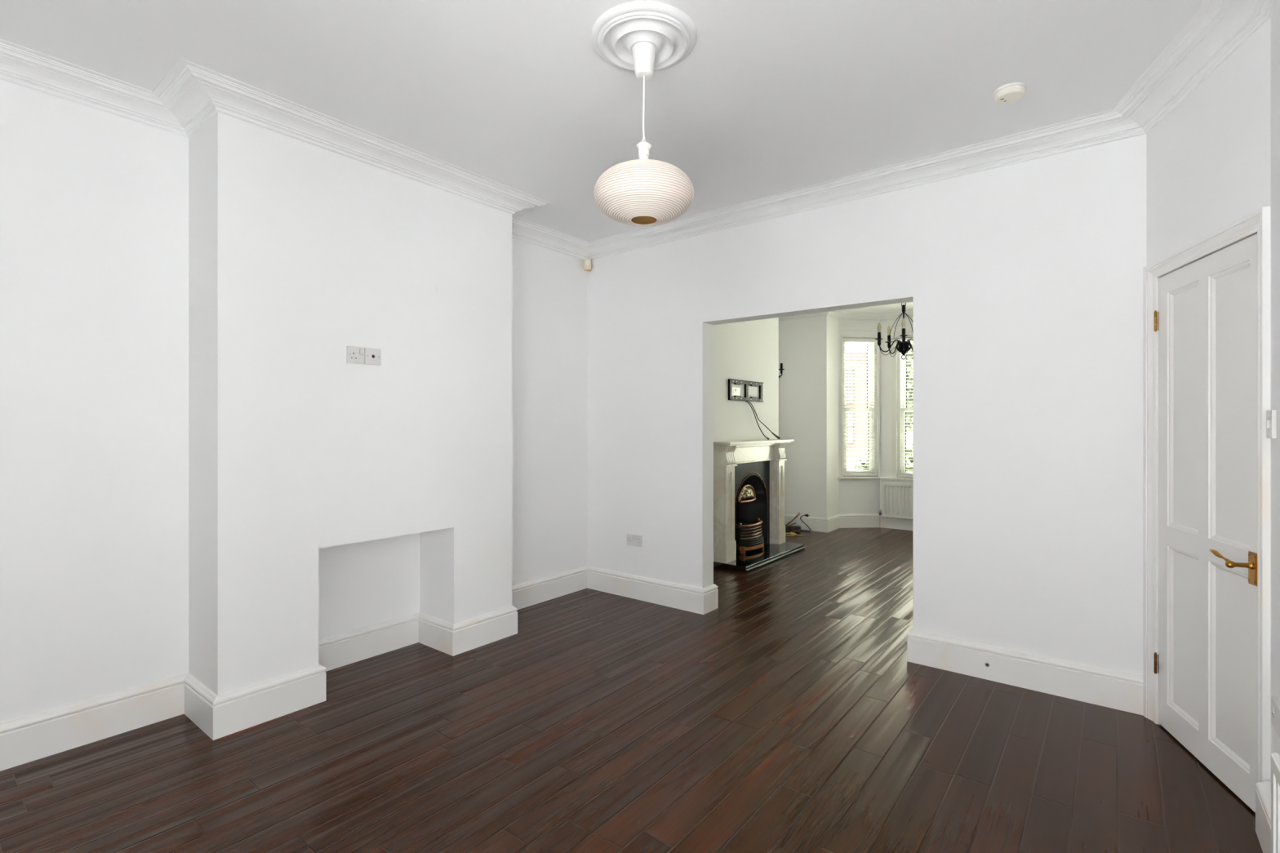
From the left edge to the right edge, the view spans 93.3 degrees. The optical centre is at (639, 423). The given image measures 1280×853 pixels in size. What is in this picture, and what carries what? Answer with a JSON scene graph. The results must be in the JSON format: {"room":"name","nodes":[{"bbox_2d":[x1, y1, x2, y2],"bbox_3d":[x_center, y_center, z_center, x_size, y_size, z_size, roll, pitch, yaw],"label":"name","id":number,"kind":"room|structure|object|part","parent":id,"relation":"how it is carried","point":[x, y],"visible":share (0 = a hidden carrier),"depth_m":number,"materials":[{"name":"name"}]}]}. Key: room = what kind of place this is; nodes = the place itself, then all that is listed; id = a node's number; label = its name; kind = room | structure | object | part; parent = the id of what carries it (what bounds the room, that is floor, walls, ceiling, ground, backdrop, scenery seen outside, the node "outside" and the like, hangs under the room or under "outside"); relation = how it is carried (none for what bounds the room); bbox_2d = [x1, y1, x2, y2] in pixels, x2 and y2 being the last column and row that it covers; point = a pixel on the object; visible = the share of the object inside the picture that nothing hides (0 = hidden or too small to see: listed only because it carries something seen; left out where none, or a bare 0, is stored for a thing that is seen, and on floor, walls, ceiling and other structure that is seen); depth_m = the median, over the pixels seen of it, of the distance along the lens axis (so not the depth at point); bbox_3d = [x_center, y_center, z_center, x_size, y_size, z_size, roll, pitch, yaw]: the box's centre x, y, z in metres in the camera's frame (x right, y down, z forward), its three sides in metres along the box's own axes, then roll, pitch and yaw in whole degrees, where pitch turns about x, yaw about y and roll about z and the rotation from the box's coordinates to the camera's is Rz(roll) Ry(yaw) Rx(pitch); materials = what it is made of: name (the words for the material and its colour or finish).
{"room":"living room","nodes":[
{"label":"living room","id":0,"kind":"room"},
{"bbox_2d":[0,79,586,723],"bbox_3d":[-1.886,-0.040,3.355,0.200,2.800,4.450,0,0,38],"label":"wall","id":1,"kind":"structure","parent":0,"point":[94,202],"depth_m":2.63,"materials":[{"name":"white paint"}]},
{"bbox_2d":[0,513,1143,771],"bbox_3d":[1.035,1.271,4.056,3.630,0.178,8.760,0,0,38],"label":"baseboard","id":2,"kind":"structure","parent":1,"relation":"attached to","point":[23,740],"depth_m":3.05,"materials":[{"name":"paint"}]},
{"bbox_2d":[188,111,511,695],"bbox_3d":[-1.484,-0.040,3.393,0.385,2.800,1.635,0,0,38],"label":"wall","id":3,"kind":"structure","parent":0,"point":[329,495],"depth_m":3.02,"materials":[{"name":"white paint"}]},
{"bbox_2d":[346,346,364,364],"bbox_3d":[-1.459,-0.352,3.103,0.012,0.087,0.090,0,0,38],"label":"wall socket","id":4,"kind":"object","parent":3,"relation":"attached to","point":[353,354],"visible":1,"depth_m":3.10,"materials":[{"name":"plastic"}]},
{"bbox_2d":[364,347,381,365],"bbox_3d":[-1.403,-0.352,3.176,0.010,0.087,0.087,0,0,38],"label":"socket","id":5,"kind":"object","parent":3,"relation":"attached to","point":[372,356],"visible":1,"depth_m":3.17,"materials":[{"name":"plastic"}]},
{"bbox_2d":[0,0,1276,259],"bbox_3d":[-0.228,-1.404,2.175,3.865,0.092,4.240,0,0,38],"label":"crown molding","id":6,"kind":"structure","parent":3,"relation":"attached to","point":[189,94],"depth_m":2.84,"materials":[{"name":"white paint"}]},
{"bbox_2d":[0,0,1200,311],"bbox_3d":[1.190,-1.500,3.941,4.315,0.120,9.170,0,0,38],"label":"ceiling","id":7,"kind":"structure","parent":0,"point":[770,97],"depth_m":2.48,"materials":[{"name":"white paint"}]},
{"bbox_2d":[591,0,697,71],"bbox_3d":[0.015,-1.417,2.254,0.393,0.046,0.393,0,0,38],"label":"ceiling rose","id":8,"kind":"object","parent":7,"relation":"attached to","point":[614,33],"visible":0.82,"depth_m":2.19,"materials":[{"name":"white paint"}]},
{"bbox_2d":[594,41,693,226],"bbox_3d":[0.015,-1.078,2.254,0.372,0.641,0.372,0,0,-39],"label":"pendant light","id":9,"kind":"object","parent":8,"relation":"hanging from","point":[642,192],"visible":1,"depth_m":2.15,"materials":[{"name":"white plastic"}]},
{"bbox_3d":[0.014,-1.182,2.255,0.009,0.235,0.006,0,0,38],"label":"cord","id":10,"kind":"part","parent":9,"relation":"part of","materials":[{"name":"white plastic"}]},
{"bbox_3d":[0.015,-0.864,2.254,0.372,0.213,0.372,0,0,38],"label":"lamp shade","id":11,"kind":"part","parent":9,"relation":"part of","materials":[{"name":"paper"}]},
{"bbox_2d":[875,302,913,359],"bbox_3d":[2.324,-1.002,5.290,0.451,0.876,0.463,0,0,38],"label":"chandelier","id":12,"kind":"object","parent":7,"relation":"hanging from","point":[904,347],"visible":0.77,"depth_m":5.30,"materials":[{"name":"black metal"}]},
{"bbox_3d":[2.106,-0.849,5.324,0.033,0.091,0.033,0,0,38],"label":"bulb","id":13,"kind":"part","parent":12,"relation":"part of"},
{"bbox_3d":[2.268,-0.849,5.506,0.033,0.091,0.033,0,0,38],"label":"bulb","id":14,"kind":"part","parent":12,"relation":"part of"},
{"bbox_3d":[2.192,-0.673,5.315,0.183,0.138,0.010,0,0,6],"label":"arm","id":15,"kind":"part","parent":12,"relation":"part of","materials":[{"name":"black metal"}]},
{"bbox_3d":[2.287,-0.673,5.422,0.010,0.138,0.183,0,0,-12],"label":"arm","id":16,"kind":"part","parent":12,"relation":"part of","materials":[{"name":"black metal"}]},
{"bbox_3d":[2.313,-0.980,5.303,0.030,0.190,0.030,0,0,-21],"label":"stem","id":17,"kind":"part","parent":12,"relation":"part of","materials":[{"name":"black metal"}]},
{"bbox_3d":[2.230,-0.849,5.113,0.033,0.091,0.033,0,0,38],"label":"bulb","id":18,"kind":"part","parent":12,"relation":"part of","materials":[{"name":"white glass"}]},
{"bbox_2d":[993,81,1026,104],"bbox_3d":[1.594,-1.421,2.607,0.120,0.038,0.120,0,0,38],"label":"smoke detector","id":19,"kind":"object","parent":7,"relation":"attached to","point":[1009,93],"visible":1,"depth_m":2.58,"materials":[{"name":"white plastic"}]},
{"bbox_3d":[1.594,-1.435,2.607,0.120,0.009,0.120,0,0,38],"label":"plate","id":20,"kind":"part","parent":19,"relation":"part of","materials":[{"name":"white plastic"}]},
{"bbox_2d":[0,527,1262,852],"bbox_3d":[1.190,1.420,3.941,4.315,0.120,9.170,0,0,38],"label":"floor","id":21,"kind":"structure","parent":0,"point":[792,714],"depth_m":2.47,"materials":[{"name":"brown wood"}]},
{"bbox_2d":[713,542,805,572],"bbox_3d":[1.239,1.335,6.157,0.382,0.050,1.327,0,0,38],"label":"hearth","id":22,"kind":"object","parent":21,"relation":"on","point":[751,560],"visible":0.97,"depth_m":5.99,"materials":[{"name":"black stone"}]},
{"bbox_2d":[734,460,769,554],"bbox_3d":[1.016,0.851,6.379,0.532,0.918,0.880,0,0,38],"label":"fireplace insert","id":23,"kind":"object","parent":22,"relation":"on","point":[752,480],"visible":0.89,"depth_m":6.40,"materials":[{"name":"black metal"}]},
{"bbox_2d":[737,484,755,502],"bbox_3d":[1.134,0.724,6.290,0.065,0.177,0.366,0,0,38],"label":"hood","id":24,"kind":"object","parent":23,"relation":"attached to","point":[748,491],"depth_m":6.26,"materials":[{"name":"gold metal"}]},
{"bbox_2d":[736,518,764,554],"bbox_3d":[1.099,1.157,6.318,0.327,0.306,0.454,0,0,38],"label":"basket","id":25,"kind":"object","parent":23,"relation":"on","point":[748,533],"depth_m":6.17,"materials":[{"name":"orange metal"}]},
{"bbox_2d":[713,439,793,563],"bbox_3d":[1.178,0.741,6.206,0.230,1.138,1.408,0,0,38],"label":"fireplace surround","id":26,"kind":"object","parent":22,"relation":"on","point":[727,454],"visible":0.89,"depth_m":5.78,"materials":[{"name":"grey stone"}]},
{"bbox_2d":[713,439,793,446],"bbox_3d":[1.178,0.190,6.206,0.230,0.036,1.408,0,0,38],"label":"mantel shelf","id":27,"kind":"object","parent":26,"relation":"attached to","point":[764,442],"depth_m":6.07,"materials":[{"name":"grey stone"}]},
{"bbox_2d":[745,400,769,439],"bbox_3d":[1.232,-0.035,6.383,0.449,0.418,0.028,0,0,-45],"label":"cable","id":28,"kind":"object","parent":26,"relation":"on","point":[745,401],"visible":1,"depth_m":6.40,"materials":[{"name":"black plastic"}]},
{"bbox_2d":[745,399,780,439],"bbox_3d":[1.318,-0.039,6.481,0.029,0.423,0.699,0,0,42],"label":"power cable","id":29,"kind":"object","parent":26,"relation":"on","point":[773,433],"visible":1,"depth_m":6.52,"materials":[{"name":"black plastic"}]},
{"bbox_2d":[785,511,799,526],"bbox_3d":[1.880,1.245,7.707,0.346,0.227,0.119,0,0,-27],"label":"cable","id":30,"kind":"object","parent":21,"relation":"on","point":[798,513],"visible":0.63,"depth_m":7.75,"materials":[{"name":"brown plastic"}]},
{"bbox_2d":[785,522,800,532],"bbox_3d":[1.858,1.310,7.640,0.346,0.093,0.330,0,0,14],"label":"cable bundle","id":31,"kind":"object","parent":21,"relation":"on","point":[788,528],"visible":0.61,"depth_m":7.58,"materials":[{"name":"black plastic"}]},
{"bbox_2d":[785,532,804,536],"bbox_3d":[1.861,1.348,7.407,0.243,0.024,0.166,0,0,-3],"label":"cord","id":32,"kind":"object","parent":21,"relation":"on","point":[791,533],"visible":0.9,"depth_m":7.35,"materials":[{"name":"beige plastic"}]},
{"bbox_2d":[798,514,810,531],"bbox_3d":[2.045,1.252,7.684,0.230,0.211,0.110,0,0,3],"label":"power cable","id":33,"kind":"object","parent":21,"relation":"on","point":[806,515],"visible":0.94,"depth_m":7.66,"materials":[{"name":"black plastic"}]},
{"bbox_2d":[878,481,913,528],"bbox_3d":[3.627,1.057,7.535,1.257,0.606,0.088,0,0,38],"label":"radiator","id":34,"kind":"object","parent":21,"relation":"on","point":[897,497],"visible":0.37,"depth_m":7.75,"materials":[{"name":"metal"}]},
{"bbox_2d":[883,481,913,484],"bbox_3d":[3.641,0.759,7.507,1.190,0.011,0.054,0,0,38],"label":"grille","id":35,"kind":"object","parent":34,"relation":"attached to","point":[884,482],"depth_m":7.76,"materials":[{"name":"metal"}]},
{"bbox_2d":[1271,751,1279,852],"bbox_3d":[1.220,1.079,0.997,0.088,0.563,1.147,0,0,38],"label":"radiator","id":36,"kind":"object","parent":21,"relation":"on","point":[1275,757],"visible":1,"depth_m":1.45,"materials":[{"name":"metal"}]},
{"bbox_2d":[1274,752,1279,766],"bbox_3d":[1.227,0.802,1.027,0.054,0.011,1.078,0,0,38],"label":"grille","id":37,"kind":"object","parent":36,"relation":"attached to","point":[1277,757],"depth_m":1.44,"materials":[{"name":"metal"}]},
{"bbox_2d":[713,317,778,546],"bbox_3d":[0.891,-0.040,6.420,0.485,2.800,1.620,0,0,38],"label":"wall","id":38,"kind":"structure","parent":0,"point":[748,350],"depth_m":6.31,"materials":[{"name":"white paint"}]},
{"bbox_2d":[731,386,740,395],"bbox_3d":[0.970,-0.326,6.116,0.012,0.088,0.170,0,0,38],"label":"wall socket","id":39,"kind":"object","parent":38,"relation":"attached to","point":[735,391],"visible":1,"depth_m":6.11,"materials":[{"name":"plastic"}]},
{"bbox_2d":[728,378,764,401],"bbox_3d":[1.106,-0.341,6.273,0.034,0.208,0.710,0,0,38],"label":"tv bracket","id":40,"kind":"object","parent":38,"relation":"attached to","point":[746,383],"visible":1,"depth_m":6.26,"materials":[{"name":"black metal"}]},
{"bbox_2d":[778,308,913,320],"bbox_3d":[2.389,-1.404,5.784,3.625,0.092,4.370,0,0,38],"label":"crown molding","id":41,"kind":"structure","parent":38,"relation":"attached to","point":[845,314],"depth_m":7.80,"materials":[{"name":"white paint"}]},
{"bbox_2d":[778,315,913,518],"bbox_3d":[3.540,-0.040,7.251,4.025,2.800,0.960,0,0,38],"label":"wall","id":42,"kind":"structure","parent":0,"point":[810,348],"depth_m":7.82,"materials":[{"name":"white paint"}]},
{"bbox_2d":[843,337,876,476],"bbox_3d":[2.883,-0.217,8.029,0.478,1.825,0.130,0,0,-5],"label":"window","id":43,"kind":"structure","parent":42,"relation":"in","point":[874,460],"depth_m":7.99,"materials":[{"name":"white paint"}]},
{"bbox_3d":[2.881,-0.630,8.055,0.408,0.930,0.038,0,0,-5],"label":"sash","id":44,"kind":"part","parent":43,"relation":"part of","materials":[{"name":"white paint"}]},
{"bbox_3d":[2.885,0.228,8.013,0.408,0.865,0.038,0,0,-5],"label":"sash","id":45,"kind":"part","parent":43,"relation":"part of","materials":[{"name":"white paint"}]},
{"bbox_2d":[843,338,877,475],"bbox_3d":[2.889,-0.217,7.959,0.466,1.801,0.054,0,0,-5],"label":"blind","id":46,"kind":"object","parent":43,"relation":"attached to","point":[852,340],"visible":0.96,"depth_m":7.96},
{"bbox_3d":[2.889,0.674,7.960,0.462,0.018,0.048,0,0,-5],"label":"rail","id":47,"kind":"part","parent":46,"relation":"part of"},
{"bbox_3d":[3.052,-0.203,7.972,0.002,1.751,0.052,0,0,-5],"label":"ladder cord","id":48,"kind":"part","parent":46,"relation":"part of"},
{"bbox_2d":[840,328,879,476],"bbox_3d":[2.892,-0.271,7.925,0.532,1.932,0.018,0,0,-5],"label":"trim","id":49,"kind":"structure","parent":42,"relation":"attached to","point":[842,335],"depth_m":7.91,"materials":[{"name":"paint"}]},
{"bbox_2d":[837,476,913,480],"bbox_3d":[3.687,0.709,7.289,2.530,0.028,0.440,0,0,38],"label":"window sill","id":50,"kind":"structure","parent":42,"relation":"attached to","point":[838,477],"depth_m":7.88,"materials":[{"name":"paint"}]},
{"bbox_2d":[891,323,913,477],"bbox_3d":[3.806,-0.290,7.438,1.367,1.970,0.018,0,0,38],"label":"trim","id":51,"kind":"structure","parent":42,"relation":"attached to","point":[909,332],"depth_m":7.83,"materials":[{"name":"paint"}]},
{"bbox_2d":[897,335,913,478],"bbox_3d":[3.870,-0.217,7.520,1.237,1.825,0.130,0,0,38],"label":"window","id":52,"kind":"structure","parent":42,"relation":"in","point":[900,421],"depth_m":7.84,"materials":[{"name":"white paint"}]},
{"bbox_2d":[897,336,913,477],"bbox_3d":[3.827,-0.217,7.465,1.225,1.801,0.054,0,0,38],"label":"blind","id":53,"kind":"object","parent":52,"relation":"attached to","point":[899,338],"visible":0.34,"depth_m":7.79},
{"bbox_3d":[3.400,-0.203,7.799,0.002,1.751,0.052,0,0,38],"label":"ladder cord","id":54,"kind":"part","parent":53,"relation":"part of","materials":[{"name":"white fabric"}]},
{"bbox_3d":[3.828,0.674,7.465,1.221,0.018,0.048,0,0,38],"label":"rail","id":55,"kind":"part","parent":53,"relation":"part of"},
{"bbox_3d":[3.861,0.228,7.507,1.167,0.865,0.038,0,0,38],"label":"sash","id":56,"kind":"part","parent":52,"relation":"part of","materials":[{"name":"white paint"}]},
{"bbox_3d":[3.887,-0.630,7.540,1.167,0.930,0.038,0,0,38],"label":"sash","id":57,"kind":"part","parent":52,"relation":"part of","materials":[{"name":"white paint"}]},
{"bbox_2d":[586,133,1146,675],"bbox_3d":[1.033,-0.040,3.976,4.025,2.800,0.150,0,0,38],"label":"wall","id":58,"kind":"structure","parent":0,"point":[1024,281],"depth_m":3.29,"materials":[{"name":"white paint"}]},
{"bbox_2d":[582,258,591,271],"bbox_3d":[-0.433,-1.306,4.983,0.081,0.096,0.081,0,0,38],"label":"sensor","id":59,"kind":"object","parent":58,"relation":"attached to","point":[587,264],"visible":1,"depth_m":4.95,"materials":[{"name":"plastic"}]},
{"bbox_2d":[626,533,642,546],"bbox_3d":[-0.045,0.910,4.718,0.150,0.088,0.012,0,0,38],"label":"wall socket","id":60,"kind":"object","parent":58,"relation":"attached to","point":[632,540],"visible":1,"depth_m":4.71,"materials":[{"name":"plastic"}]},
{"bbox_2d":[1146,17,1271,782],"bbox_3d":[2.299,-0.040,2.415,0.120,2.800,0.873,0,0,18],"label":"wall","id":61,"kind":"structure","parent":0,"point":[1209,157],"depth_m":2.33,"materials":[{"name":"white paint"}]},
{"bbox_2d":[1154,233,1257,813],"bbox_3d":[2.219,0.346,2.416,0.122,2.007,0.696,0,0,18],"label":"door","id":62,"kind":"structure","parent":61,"relation":"in","point":[1207,312],"depth_m":2.35,"materials":[{"name":"white paint"}]},
{"bbox_3d":[2.110,0.484,2.161,0.073,0.047,0.124,0,0,18],"label":"lever","id":63,"kind":"part","parent":62,"relation":"part of","materials":[{"name":"gold metal"}]},
{"bbox_3d":[2.133,0.504,2.104,0.006,0.113,0.049,0,0,18],"label":"handle","id":64,"kind":"part","parent":62,"relation":"part of","materials":[{"name":"gold metal"}]},
{"bbox_2d":[1143,205,1270,782],"bbox_3d":[2.260,0.316,2.406,0.095,2.088,0.830,0,0,18],"label":"trim","id":65,"kind":"structure","parent":61,"relation":"attached to","point":[1258,221],"depth_m":2.28,"materials":[{"name":"paint"}]},
{"bbox_2d":[1271,0,1279,754],"bbox_3d":[1.067,-0.040,0.534,0.200,2.800,3.658,0,0,38],"label":"wall","id":66,"kind":"structure","parent":0,"point":[1275,17],"depth_m":1.95,"materials":[{"name":"white paint"}]},
{"bbox_2d":[1255,781,1271,852],"bbox_3d":[1.019,1.271,0.667,0.040,0.178,3.408,0,0,38],"label":"baseboard","id":67,"kind":"structure","parent":66,"relation":"attached to","point":[1263,793],"depth_m":1.93,"materials":[{"name":"paint"}]},
{"bbox_2d":[1266,409,1276,438],"bbox_3d":[2.067,0.002,1.983,0.017,0.093,0.087,0,0,38],"label":"light switch","id":68,"kind":"object","parent":66,"relation":"attached to","point":[1271,415],"visible":1,"depth_m":1.95,"materials":[{"name":"plastic"}]},
{"bbox_2d":[1271,696,1279,737],"bbox_3d":[2.004,0.925,1.902,0.016,0.086,0.146,0,0,38],"label":"wall socket","id":69,"kind":"object","parent":66,"relation":"attached to","point":[1275,705],"visible":1,"depth_m":1.91,"materials":[{"name":"plastic"}]},
{"bbox_3d":[0.699,-0.040,6.729,0.200,2.800,3.770,0,0,38],"label":"wall","id":70,"kind":"structure","parent":0,"visible":0},
{"bbox_2d":[778,363,784,377],"bbox_3d":[1.686,-0.643,7.601,0.275,0.224,0.090,0,0,38],"label":"wall light","id":71,"kind":"object","parent":70,"relation":"attached to","point":[781,369],"visible":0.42,"depth_m":7.53,"materials":[{"name":"black metal"}]},
{"label":"outside","id":72,"kind":"structure","parent":0,"visible":0},
{"bbox_2d":[846,460,858,470],"bbox_3d":[21.178,2.045,26.981,80.000,0.130,51.400,0,0,38],"label":"ground","id":73,"kind":"structure","parent":72,"point":[847,464],"depth_m":29.73,"materials":[{"name":"white"}]},
{"bbox_2d":[845,349,913,460],"bbox_3d":[9.440,-1.030,38.992,14.900,6.020,7.200,0,0,38],"label":"brick house","id":74,"kind":"structure","parent":73,"relation":"on","point":[908,438],"depth_m":32.77,"materials":[{"name":"grey paint"}]},
{"bbox_3d":[11.438,-2.040,32.954,0.320,1.700,0.030,0,0,38],"label":"pane","id":75,"kind":"part","parent":74,"relation":"part of","materials":[{"name":"clear glass"}]},
{"bbox_3d":[11.438,0.160,32.954,0.320,1.700,0.030,0,0,38],"label":"pane","id":76,"kind":"part","parent":74,"relation":"part of","materials":[{"name":"clear glass"}]},
{"bbox_2d":[853,444,913,471],"bbox_3d":[7.540,1.359,16.356,3.550,1.681,1.421,0,0,38],"label":"hedge","id":77,"kind":"object","parent":73,"relation":"on","point":[909,455],"visible":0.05,"depth_m":16.32,"materials":[{"name":"green plant"}]},
{"bbox_2d":[906,343,913,444],"bbox_3d":[8.354,-0.418,18.246,2.703,4.804,2.725,0,0,38],"label":"street tree","id":78,"kind":"object","parent":73,"relation":"on","point":[909,421],"visible":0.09,"depth_m":17.55,"materials":[{"name":"green plant"}]}
]}

